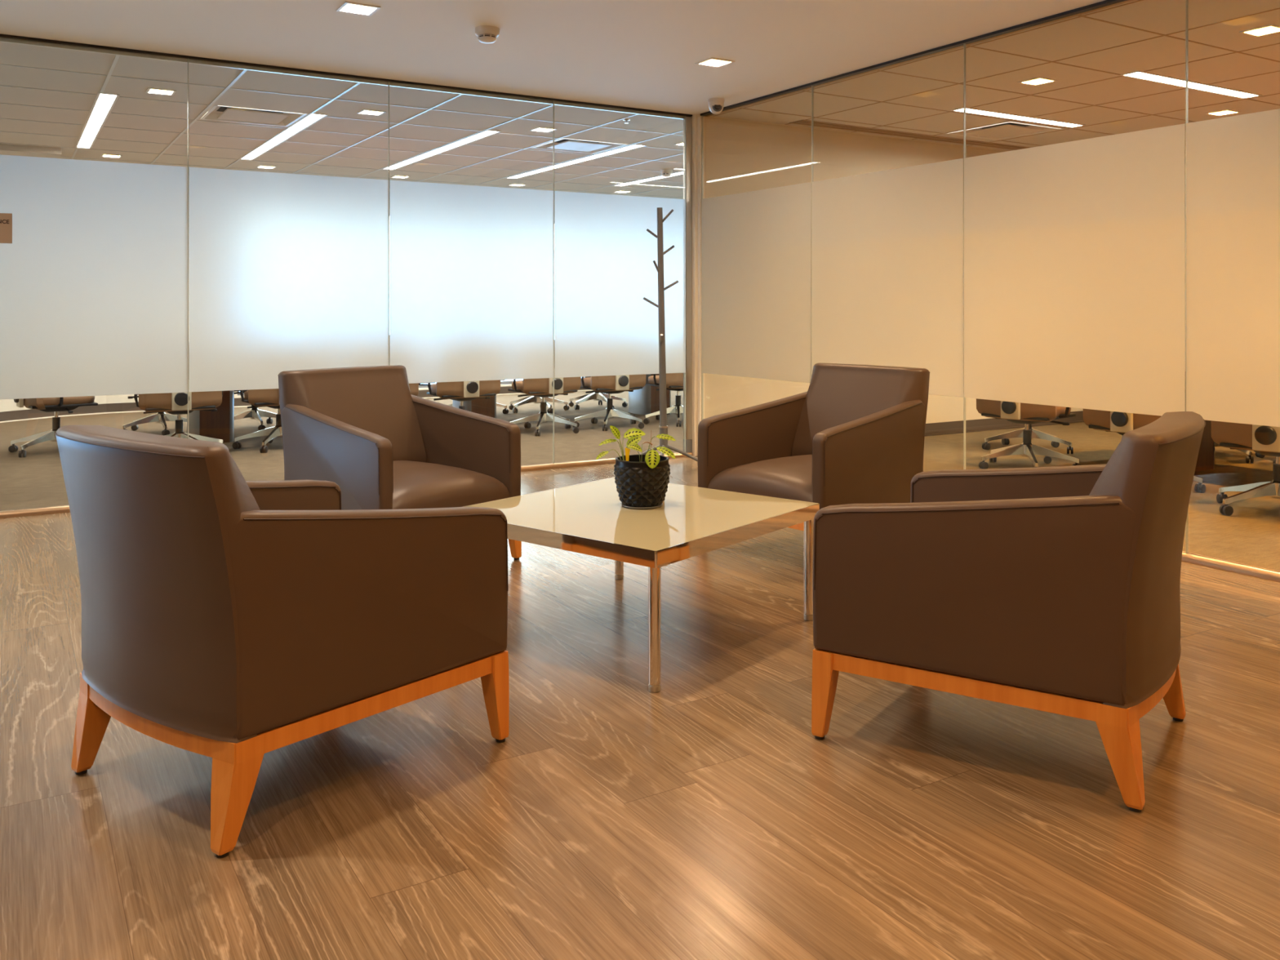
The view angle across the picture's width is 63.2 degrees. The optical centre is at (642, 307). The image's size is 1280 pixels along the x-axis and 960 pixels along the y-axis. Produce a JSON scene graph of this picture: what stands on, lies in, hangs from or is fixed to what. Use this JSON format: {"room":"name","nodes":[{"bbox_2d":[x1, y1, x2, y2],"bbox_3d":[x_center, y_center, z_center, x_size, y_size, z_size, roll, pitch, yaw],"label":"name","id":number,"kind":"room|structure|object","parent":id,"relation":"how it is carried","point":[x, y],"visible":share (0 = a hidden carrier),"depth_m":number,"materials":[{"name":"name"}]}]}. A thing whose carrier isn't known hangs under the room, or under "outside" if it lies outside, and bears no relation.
{"room":"office","nodes":[
{"label":"office","id":0,"kind":"room"},
{"bbox_2d":[0,175,237,412],"bbox_3d":[-5.784,-0.172,8.565,1.979,2.645,7.265,0,0,2],"label":"wall","id":1,"kind":"structure","parent":0,"point":[6,405],"depth_m":11.35,"materials":[{"name":"beige paint"}]},
{"bbox_2d":[0,143,62,158],"bbox_3d":[-6.254,-1.464,9.668,1.460,0.059,0.760,0,0,-31],"label":"trim","id":2,"kind":"structure","parent":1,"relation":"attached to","point":[5,149],"depth_m":9.65,"materials":[{"name":"beige tile"}]},
{"bbox_2d":[0,57,188,438],"bbox_3d":[-3.220,-0.184,5.872,1.214,2.598,0.016,0,0,-31],"label":"glass panel","id":3,"kind":"object","parent":1,"relation":"in","point":[94,271],"depth_m":5.92,"materials":[{"name":"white glass"}]},
{"bbox_2d":[0,213,12,243],"bbox_3d":[-3.550,-0.435,5.654,0.210,0.164,0.009,0,0,-31],"label":"door sign","id":4,"kind":"object","parent":3,"relation":"attached to","point":[6,219],"visible":1,"depth_m":5.69,"materials":[{"name":"brown metal"}]},
{"bbox_2d":[189,81,389,391],"bbox_3d":[-2.182,-0.184,6.506,1.218,2.598,0.016,0,0,-31],"label":"glass panel","id":5,"kind":"object","parent":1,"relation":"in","point":[288,272],"depth_m":6.47,"materials":[{"name":"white glass"}]},
{"bbox_2d":[0,386,591,422],"bbox_3d":[-3.279,1.097,11.610,4.268,0.105,13.148,0,0,31],"label":"baseboard","id":6,"kind":"structure","parent":1,"relation":"attached to","point":[125,406],"depth_m":11.23,"materials":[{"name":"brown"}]},
{"bbox_2d":[0,34,692,119],"bbox_3d":[-3.444,-1.489,5.737,8.953,0.010,0.040,0,0,-31],"label":"trim","id":7,"kind":"structure","parent":1,"relation":"attached to","point":[1,35],"depth_m":6.57,"materials":[{"name":"black metal"}]},
{"bbox_2d":[0,452,693,518],"bbox_3d":[-3.442,1.133,5.733,8.953,0.034,0.048,0,0,-31],"label":"trim","id":8,"kind":"structure","parent":1,"relation":"attached to","point":[63,508],"depth_m":7.33,"materials":[{"name":"beige metal"}]},
{"bbox_2d":[389,100,554,463],"bbox_3d":[-1.149,-0.184,7.138,1.204,2.598,0.016,0,0,-31],"label":"glass panel","id":9,"kind":"object","parent":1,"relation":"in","point":[472,267],"depth_m":7.11,"materials":[{"name":"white glass"}]},
{"bbox_2d":[237,383,511,397],"bbox_3d":[-1.361,-0.172,14.165,7.900,2.645,0.150,0,0,-31],"label":"wall","id":10,"kind":"structure","parent":0,"point":[501,385],"depth_m":13.23,"materials":[{"name":"beige paint"}]},
{"bbox_2d":[418,383,432,387],"bbox_3d":[-2.761,-0.085,13.310,1.540,2.210,0.050,0,0,-31],"label":"window","id":11,"kind":"structure","parent":10,"relation":"in","point":[420,386],"depth_m":13.27,"materials":[{"name":"grey"}]},
{"bbox_2d":[500,376,585,384],"bbox_3d":[-1.447,-0.085,14.113,1.540,2.210,0.050,0,0,-31],"label":"window","id":12,"kind":"structure","parent":10,"relation":"in","point":[510,381],"depth_m":13.86,"materials":[{"name":"grey"}]},
{"bbox_2d":[554,115,685,452],"bbox_3d":[-0.151,-0.184,7.748,1.132,2.598,0.016,0,0,-31],"label":"glass panel","id":13,"kind":"object","parent":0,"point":[605,253],"depth_m":7.71,"materials":[{"name":"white glass"}]},
{"bbox_2d":[0,390,1279,959],"bbox_3d":[0.217,1.200,5.162,14.600,0.100,17.200,0,0,-31],"label":"floor","id":14,"kind":"structure","parent":0,"point":[704,815],"depth_m":2.45,"materials":[{"name":"brown wood"}]},
{"bbox_2d":[8,395,97,457],"bbox_3d":[-4.666,0.719,8.324,0.688,0.862,0.706,0,0,-40],"label":"chair","id":15,"kind":"object","parent":14,"relation":"on","point":[64,403],"visible":0.42,"depth_m":8.17,"materials":[{"name":"black"}]},
{"bbox_2d":[122,342,189,435],"bbox_3d":[-4.441,0.719,9.600,0.706,0.862,0.688,0,0,-31],"label":"chair","id":16,"kind":"object","parent":14,"relation":"on","point":[160,417],"visible":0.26,"depth_m":9.54,"materials":[{"name":"silver metal"}]},
{"bbox_2d":[133,345,223,443],"bbox_3d":[-3.630,0.719,8.137,0.706,0.862,0.688,0,0,-28],"label":"chair","id":17,"kind":"object","parent":14,"relation":"on","point":[174,403],"visible":0.38,"depth_m":7.95,"materials":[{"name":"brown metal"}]},
{"bbox_2d":[234,390,275,431],"bbox_3d":[-3.708,0.719,9.954,0.706,0.862,0.688,0,0,-31],"label":"chair","id":18,"kind":"object","parent":14,"relation":"on","point":[254,413],"visible":0.19,"depth_m":9.91,"materials":[{"name":"silver metal"}]},
{"bbox_2d":[231,388,282,453],"bbox_3d":[-3.006,0.719,8.588,0.706,0.862,0.688,0,0,-34],"label":"chair","id":19,"kind":"object","parent":14,"relation":"on","point":[256,397],"visible":0.3,"depth_m":8.35,"materials":[{"name":"black"}]},
{"bbox_2d":[54,425,509,857],"bbox_3d":[-0.923,0.719,2.652,0.786,0.862,0.886,0,0,37],"label":"lounge armchair","id":20,"kind":"object","parent":14,"relation":"on","point":[230,620],"visible":1,"depth_m":2.33,"materials":[{"name":"brown leather"}]},
{"bbox_2d":[277,364,521,559],"bbox_3d":[-1.132,0.719,4.736,0.886,0.862,0.786,0,0,40],"label":"lounge armchair","id":21,"kind":"object","parent":14,"relation":"on","point":[362,430],"visible":0.84,"depth_m":4.71,"materials":[{"name":"brown leather"}]},
{"bbox_2d":[408,382,418,395],"bbox_3d":[-2.272,0.719,8.884,0.706,0.862,0.688,0,0,-33],"label":"chair","id":22,"kind":"object","parent":14,"relation":"on","point":[414,388],"visible":0.02,"depth_m":8.83,"materials":[{"name":"brown leather"}]},
{"bbox_2d":[418,382,432,385],"bbox_3d":[-2.459,0.719,10.787,0.706,0.862,0.688,0,0,-31],"label":"chair","id":23,"kind":"object","parent":14,"relation":"on","point":[420,384],"visible":0.02,"depth_m":10.87,"materials":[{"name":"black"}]},
{"bbox_2d":[186,373,671,442],"bbox_3d":[-1.854,0.780,10.178,5.900,0.740,1.360,0,0,-31],"label":"conference table","id":24,"kind":"object","parent":14,"relation":"on","point":[220,424],"visible":0.1,"depth_m":8.97,"materials":[{"name":"brown wood"}]},
{"bbox_2d":[426,379,500,409],"bbox_3d":[-1.623,0.719,9.281,0.706,0.862,0.688,0,0,-29],"label":"chair","id":25,"kind":"object","parent":14,"relation":"on","point":[460,391],"visible":0.28,"depth_m":9.04,"materials":[{"name":"black leather"}]},
{"bbox_2d":[448,379,508,413],"bbox_3d":[-1.792,0.719,11.172,0.706,0.862,0.688,0,0,-31],"label":"chair","id":26,"kind":"object","parent":14,"relation":"on","point":[505,411],"visible":0.09,"depth_m":11.25,"materials":[{"name":"silver metal"}]},
{"bbox_2d":[508,395,569,413],"bbox_3d":[-1.163,0.719,11.580,0.706,0.862,0.688,0,0,-31],"label":"chair","id":27,"kind":"object","parent":14,"relation":"on","point":[529,399],"visible":0.27,"depth_m":11.54,"materials":[{"name":"silver metal"}]},
{"bbox_2d":[507,377,581,435],"bbox_3d":[-0.934,0.719,9.667,0.706,0.862,0.688,0,0,-33],"label":"chair","id":28,"kind":"object","parent":14,"relation":"on","point":[542,388],"visible":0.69,"depth_m":9.52,"materials":[{"name":"black"}]},
{"bbox_2d":[568,376,627,409],"bbox_3d":[-0.512,0.719,11.954,0.706,0.862,0.688,0,0,-31],"label":"chair","id":29,"kind":"object","parent":14,"relation":"on","point":[600,397],"visible":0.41,"depth_m":11.94,"materials":[{"name":"silver metal"}]},
{"bbox_2d":[572,373,646,431],"bbox_3d":[-0.329,0.719,10.060,0.706,0.862,0.689,0,0,-30],"label":"chair","id":30,"kind":"object","parent":14,"relation":"on","point":[609,384],"visible":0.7,"depth_m":9.90,"materials":[{"name":"black leather"}]},
{"bbox_2d":[462,476,819,693],"bbox_3d":[-0.032,0.936,3.768,0.978,0.428,0.978,0,0,39],"label":"coffee table","id":31,"kind":"object","parent":14,"relation":"on","point":[589,518],"visible":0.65,"depth_m":3.54,"materials":[{"name":"beige paint"}]},
{"bbox_2d":[613,453,670,509],"bbox_3d":[-0.002,0.635,3.800,0.209,0.174,0.207,0,0,-35],"label":"plant pot","id":32,"kind":"object","parent":31,"relation":"on","point":[639,486],"visible":0.99,"depth_m":3.73,"materials":[{"name":"black ceramic"}]},
{"bbox_2d":[625,448,630,461],"bbox_3d":[-0.054,0.557,3.753,0.019,0.104,0.002,0,0,0],"label":"plant label","id":33,"kind":"object","parent":32,"relation":"on","point":[627,450],"visible":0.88,"depth_m":3.75,"materials":[{"name":"yellow"}]},
{"bbox_2d":[595,425,675,468],"bbox_3d":[-0.020,0.513,3.757,0.280,0.173,0.121,0,0,9],"label":"plant","id":34,"kind":"object","parent":32,"relation":"on","point":[651,458],"visible":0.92,"depth_m":3.76,"materials":[{"name":"green plant"}]},
{"bbox_2d":[643,373,683,426],"bbox_3d":[0.340,0.719,10.399,0.706,0.862,0.689,0,0,-35],"label":"chair","id":35,"kind":"object","parent":14,"relation":"on","point":[674,381],"visible":0.37,"depth_m":10.26,"materials":[{"name":"black leather"}]},
{"bbox_2d":[642,207,697,462],"bbox_3d":[0.155,0.208,7.631,0.452,1.883,0.468,0,0,-38],"label":"coat stand","id":36,"kind":"object","parent":14,"relation":"on","point":[663,426],"visible":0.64,"depth_m":7.60,"materials":[{"name":"grey"}]},
{"bbox_2d":[697,363,929,530],"bbox_3d":[0.838,0.719,4.941,0.886,0.862,0.787,0,0,-40],"label":"lounge armchair","id":37,"kind":"object","parent":14,"relation":"on","point":[856,435],"visible":0.82,"depth_m":4.88,"materials":[{"name":"brown leather"}]},
{"bbox_2d":[811,411,1205,812],"bbox_3d":[1.026,0.719,2.839,0.886,0.862,0.786,0,0,35],"label":"lounge armchair","id":38,"kind":"object","parent":14,"relation":"on","point":[1055,589],"visible":1,"depth_m":2.52,"materials":[{"name":"brown leather"}]},
{"bbox_2d":[982,423,1073,453],"bbox_3d":[3.133,0.719,8.383,0.688,0.862,0.706,0,0,41],"label":"chair","id":39,"kind":"object","parent":14,"relation":"on","point":[1035,433],"visible":0.27,"depth_m":8.39,"materials":[{"name":"silver metal"}]},
{"bbox_2d":[976,398,1080,469],"bbox_3d":[2.771,0.719,7.470,0.688,0.862,0.706,0,0,-44],"label":"chair","id":40,"kind":"object","parent":14,"relation":"on","point":[1027,414],"visible":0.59,"depth_m":7.36,"materials":[{"name":"black"}]},
{"bbox_2d":[1082,408,1205,493],"bbox_3d":[3.214,0.719,6.670,0.689,0.862,0.706,0,0,-37],"label":"chair","id":41,"kind":"object","parent":14,"relation":"on","point":[1121,423],"visible":0.26,"depth_m":6.49,"materials":[{"name":"black leather"}]},
{"bbox_2d":[1121,420,1213,471],"bbox_3d":[4.191,0.780,6.713,1.250,0.740,3.000,0,0,-31],"label":"conference table","id":42,"kind":"object","parent":14,"relation":"on","point":[1205,461],"visible":0.05,"depth_m":7.36,"materials":[{"name":"brown wood"}]},
{"bbox_2d":[1213,441,1264,463],"bbox_3d":[4.389,0.719,7.992,0.688,0.862,0.706,0,0,-31],"label":"chair","id":43,"kind":"object","parent":14,"relation":"on","point":[1248,458],"visible":0.06,"depth_m":7.69,"materials":[{"name":"black"}]},
{"bbox_2d":[1210,420,1279,515],"bbox_3d":[3.579,0.719,5.842,0.706,0.862,0.688,0,0,44],"label":"chair","id":44,"kind":"object","parent":14,"relation":"on","point":[1264,440],"visible":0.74,"depth_m":5.78,"materials":[{"name":"black"}]},
{"bbox_2d":[0,0,1279,199],"bbox_3d":[0.217,-1.555,5.162,14.600,0.120,17.200,0,0,-31],"label":"ceiling","id":45,"kind":"structure","parent":0,"point":[637,54],"depth_m":6.60,"materials":[{"name":"white paint"}]},
{"bbox_2d":[75,92,119,148],"bbox_3d":[-4.471,-1.502,8.478,0.134,0.026,2.866,0,0,-31],"label":"recessed light","id":46,"kind":"object","parent":45,"relation":"in","point":[104,104],"visible":0.83,"depth_m":8.24,"materials":[{"name":"white plastic"}]},
{"bbox_2d":[101,153,122,157],"bbox_3d":[-5.219,-1.525,10.219,0.174,0.072,0.174,0,0,-31],"label":"recessed light","id":47,"kind":"object","parent":45,"relation":"in","point":[103,154],"visible":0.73,"depth_m":10.26,"materials":[{"name":"white plastic"}]},
{"bbox_2d":[145,87,176,95],"bbox_3d":[-3.326,-1.525,7.180,0.174,0.072,0.174,0,0,-31],"label":"recessed light","id":48,"kind":"object","parent":45,"relation":"in","point":[153,91],"visible":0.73,"depth_m":7.23,"materials":[{"name":"white plastic"}]},
{"bbox_2d":[200,105,306,126],"bbox_3d":[-3.043,-1.527,8.126,0.670,0.076,0.660,0,0,-31],"label":"ceiling vent","id":49,"kind":"object","parent":45,"relation":"in","point":[217,113],"visible":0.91,"depth_m":8.16,"materials":[{"name":"white plastic"}]},
{"bbox_2d":[256,164,276,168],"bbox_3d":[-3.991,-1.525,11.028,0.174,0.072,0.174,0,0,-31],"label":"recessed light","id":50,"kind":"object","parent":45,"relation":"in","point":[260,166],"visible":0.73,"depth_m":11.07,"materials":[{"name":"white plastic"}]},
{"bbox_2d":[239,112,328,159],"bbox_3d":[-3.239,-1.502,9.232,0.134,0.026,2.866,0,0,-31],"label":"recessed light","id":51,"kind":"object","parent":45,"relation":"in","point":[309,119],"visible":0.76,"depth_m":9.02,"materials":[{"name":"white plastic"}]},
{"bbox_2d":[0,55,683,198],"bbox_3d":[-1.447,-1.493,10.491,11.678,0.006,6.030,0,0,-31],"label":"grid","id":52,"kind":"object","parent":45,"relation":"attached to","point":[117,57],"depth_m":9.13,"materials":[{"name":"grey metal"}]},
{"bbox_2d":[336,1,380,16],"bbox_3d":[-1.420,-1.525,5.193,0.174,0.072,0.174,0,0,-31],"label":"recessed light","id":53,"kind":"object","parent":45,"relation":"in","point":[347,6],"visible":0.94,"depth_m":5.24,"materials":[{"name":"white plastic"}]},
{"bbox_2d":[356,109,386,115],"bbox_3d":[-2.072,-1.525,7.947,0.174,0.072,0.174,0,0,-31],"label":"recessed light","id":54,"kind":"object","parent":45,"relation":"in","point":[369,112],"visible":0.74,"depth_m":7.99,"materials":[{"name":"white plastic"}]},
{"bbox_2d":[391,175,410,177],"bbox_3d":[-2.760,-1.525,11.851,0.174,0.072,0.174,0,0,-31],"label":"recessed light","id":55,"kind":"object","parent":45,"relation":"in","point":[393,176],"visible":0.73,"depth_m":11.90,"materials":[{"name":"white plastic"}]},
{"bbox_2d":[382,129,501,169],"bbox_3d":[-2.002,-1.502,9.988,0.134,0.026,2.866,0,0,-31],"label":"recessed light","id":56,"kind":"object","parent":45,"relation":"in","point":[484,134],"visible":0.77,"depth_m":9.77,"materials":[{"name":"white plastic"}]},
{"bbox_2d":[475,25,499,43],"bbox_3d":[-0.833,-1.458,5.575,0.132,0.075,0.132,0,0,-31],"label":"smoke detector","id":57,"kind":"object","parent":45,"relation":"attached to","point":[485,33],"visible":1,"depth_m":5.53,"materials":[{"name":"white plastic"}]},
{"bbox_2d":[507,183,526,186],"bbox_3d":[-1.524,-1.525,12.630,0.174,0.072,0.174,0,0,-31],"label":"recessed light","id":58,"kind":"object","parent":45,"relation":"in","point":[513,184],"visible":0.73,"depth_m":12.68,"materials":[{"name":"white plastic"}]},
{"bbox_2d":[529,126,557,132],"bbox_3d":[-0.832,-1.525,8.717,0.174,0.072,0.174,0,0,-31],"label":"recessed light","id":59,"kind":"object","parent":45,"relation":"in","point":[537,129],"visible":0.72,"depth_m":8.77,"materials":[{"name":"white plastic"}]},
{"bbox_2d":[506,143,646,178],"bbox_3d":[-0.770,-1.502,10.753,0.134,0.026,2.886,0,0,-31],"label":"recessed light","id":60,"kind":"object","parent":45,"relation":"in","point":[635,145],"visible":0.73,"depth_m":10.53,"materials":[{"name":"white plastic"}]},
{"bbox_2d":[531,137,626,153],"bbox_3d":[-0.590,-1.527,9.626,0.660,0.076,0.660,0,0,-31],"label":"ceiling vent","id":61,"kind":"object","parent":45,"relation":"in","point":[562,144],"visible":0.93,"depth_m":9.66,"materials":[{"name":"white plastic"}]},
{"bbox_2d":[613,190,631,192],"bbox_3d":[-0.260,-1.525,13.380,0.174,0.072,0.174,0,0,-31],"label":"recessed light","id":62,"kind":"object","parent":45,"relation":"in","point":[620,191],"visible":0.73,"depth_m":13.41,"materials":[{"name":"white plastic"}]},
{"bbox_2d":[622,118,630,123],"bbox_3d":[-0.128,-1.480,8.256,0.060,0.030,0.060,0,0,-31],"label":"sprinkler","id":63,"kind":"object","parent":45,"relation":"attached to","point":[626,120],"visible":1,"depth_m":8.24,"materials":[{"name":"silver metal"}]},
{"bbox_2d":[613,171,683,186],"bbox_3d":[0.446,-1.502,11.496,0.134,0.026,2.886,0,0,-31],"label":"recessed light","id":64,"kind":"object","parent":45,"relation":"in","point":[682,172],"visible":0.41,"depth_m":12.20,"materials":[{"name":"white plastic"}]},
{"bbox_2d":[660,168,672,177],"bbox_3d":[0.260,-1.458,11.283,0.132,0.075,0.132,0,0,-31],"label":"smoke detector","id":65,"kind":"object","parent":45,"relation":"attached to","point":[665,172],"visible":1,"depth_m":11.24,"materials":[{"name":"white plastic"}]},
{"bbox_2d":[674,142,683,145],"bbox_3d":[0.406,-1.525,9.473,0.174,0.072,0.174,0,0,-31],"label":"recessed light","id":66,"kind":"object","parent":45,"relation":"in","point":[681,143],"visible":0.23,"depth_m":9.51,"materials":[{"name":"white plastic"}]},
{"bbox_2d":[694,57,734,67],"bbox_3d":[0.440,-1.525,6.330,0.174,0.072,0.174,0,0,-31],"label":"recessed light","id":67,"kind":"object","parent":45,"relation":"in","point":[713,62],"visible":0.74,"depth_m":6.38,"materials":[{"name":"white plastic"}]},
{"bbox_2d":[707,97,724,114],"bbox_3d":[0.528,-1.442,7.461,0.120,0.106,0.122,0,0,-7],"label":"dome camera","id":68,"kind":"object","parent":45,"relation":"attached to","point":[716,105],"visible":1,"depth_m":7.41,"materials":[{"name":"white plastic"}]},
{"bbox_2d":[789,120,1030,150],"bbox_3d":[2.736,-1.523,9.257,3.530,0.064,0.170,0,0,-31],"label":"ceiling vent","id":69,"kind":"object","parent":45,"relation":"in","point":[807,122],"visible":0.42,"depth_m":8.97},
{"bbox_2d":[948,121,1062,140],"bbox_3d":[3.061,-1.527,8.811,0.660,0.076,0.660,0,0,-31],"label":"ceiling vent","id":70,"kind":"object","parent":45,"relation":"in","point":[1008,130],"visible":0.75,"depth_m":8.82,"materials":[{"name":"white plastic"}]},
{"bbox_2d":[951,106,1085,128],"bbox_3d":[2.974,-1.502,8.177,1.426,0.026,0.134,0,0,-31],"label":"recessed light","id":71,"kind":"object","parent":45,"relation":"in","point":[969,110],"visible":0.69,"depth_m":8.18,"materials":[{"name":"white plastic"}]},
{"bbox_2d":[1017,76,1057,85],"bbox_3d":[2.604,-1.525,6.855,0.174,0.072,0.174,0,0,-31],"label":"recessed light","id":72,"kind":"object","parent":45,"relation":"in","point":[1037,81],"visible":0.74,"depth_m":6.90,"materials":[{"name":"white plastic"}]},
{"bbox_2d":[1120,70,1262,98],"bbox_3d":[3.704,-1.502,6.983,1.426,0.026,0.134,0,0,-31],"label":"recessed light","id":73,"kind":"object","parent":45,"relation":"in","point":[1142,75],"visible":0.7,"depth_m":6.96,"materials":[{"name":"white plastic"}]},
{"bbox_2d":[1205,109,1240,115],"bbox_3d":[4.440,-1.525,7.955,0.174,0.072,0.174,0,0,-31],"label":"recessed light","id":74,"kind":"object","parent":45,"relation":"in","point":[1225,112],"visible":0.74,"depth_m":7.99,"materials":[{"name":"white plastic"}]},
{"bbox_2d":[1239,23,1279,36],"bbox_3d":[3.348,-1.525,5.599,0.174,0.072,0.174,0,0,-31],"label":"recessed light","id":75,"kind":"object","parent":45,"relation":"in","point":[1270,28],"visible":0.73,"depth_m":5.64,"materials":[{"name":"white plastic"}]},
{"bbox_2d":[703,115,1083,423],"bbox_3d":[2.772,-0.172,9.543,5.470,2.645,0.110,0,0,-31],"label":"wall","id":76,"kind":"structure","parent":0,"point":[741,156],"depth_m":8.49,"materials":[{"name":"beige paint"}]},
{"bbox_2d":[683,114,704,456],"bbox_3d":[0.392,-0.172,8.067,0.130,2.645,0.145,0,0,-31],"label":"trim","id":77,"kind":"structure","parent":76,"relation":"attached to","point":[693,124],"depth_m":8.04,"materials":[{"name":"beige paint"}]},
{"bbox_2d":[701,115,811,420],"bbox_3d":[0.794,-0.184,7.474,0.016,2.598,1.284,0,0,-31],"label":"glass panel","id":78,"kind":"object","parent":76,"relation":"in","point":[756,246],"depth_m":7.44,"materials":[{"name":"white glass"}]},
{"bbox_2d":[700,0,1135,116],"bbox_3d":[2.524,-1.487,4.646,0.040,0.016,7.913,0,0,-31],"label":"trim","id":79,"kind":"structure","parent":76,"relation":"attached to","point":[1106,2],"depth_m":5.98,"materials":[{"name":"black metal"}]},
{"bbox_2d":[712,0,1279,146],"bbox_3d":[4.800,-1.494,6.053,5.250,0.004,7.940,0,0,-31],"label":"grid","id":80,"kind":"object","parent":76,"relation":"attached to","point":[1084,15],"depth_m":6.93,"materials":[{"name":"brown"}]},
{"bbox_2d":[924,410,1084,436],"bbox_3d":[4.759,1.095,6.034,5.140,0.110,7.950,0,0,-31],"label":"baseboard","id":81,"kind":"structure","parent":76,"relation":"attached to","point":[991,423],"depth_m":9.67,"materials":[{"name":"brown wood"}]},
{"bbox_2d":[1181,551,1279,582],"bbox_3d":[2.521,1.133,4.644,0.048,0.034,7.913,0,0,-31],"label":"trim","id":82,"kind":"structure","parent":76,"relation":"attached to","point":[1233,566],"depth_m":4.53,"materials":[{"name":"beige metal"}]},
{"bbox_2d":[811,85,963,397],"bbox_3d":[1.465,-0.184,6.376,0.016,2.598,1.290,0,0,-31],"label":"glass panel","id":83,"kind":"object","parent":82,"relation":"on","point":[887,246],"depth_m":6.30,"materials":[{"name":"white glass"}]},
{"bbox_2d":[963,43,1185,469],"bbox_3d":[2.137,-0.184,5.277,0.016,2.598,1.284,0,0,-31],"label":"glass panel","id":84,"kind":"object","parent":82,"relation":"on","point":[1074,251],"depth_m":5.20,"materials":[{"name":"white glass"}]},
{"bbox_2d":[1185,0,1279,553],"bbox_3d":[2.807,-0.184,4.182,0.016,2.598,1.282,0,0,-31],"label":"glass panel","id":85,"kind":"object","parent":82,"relation":"on","point":[1233,162],"depth_m":4.55,"materials":[{"name":"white glass"}]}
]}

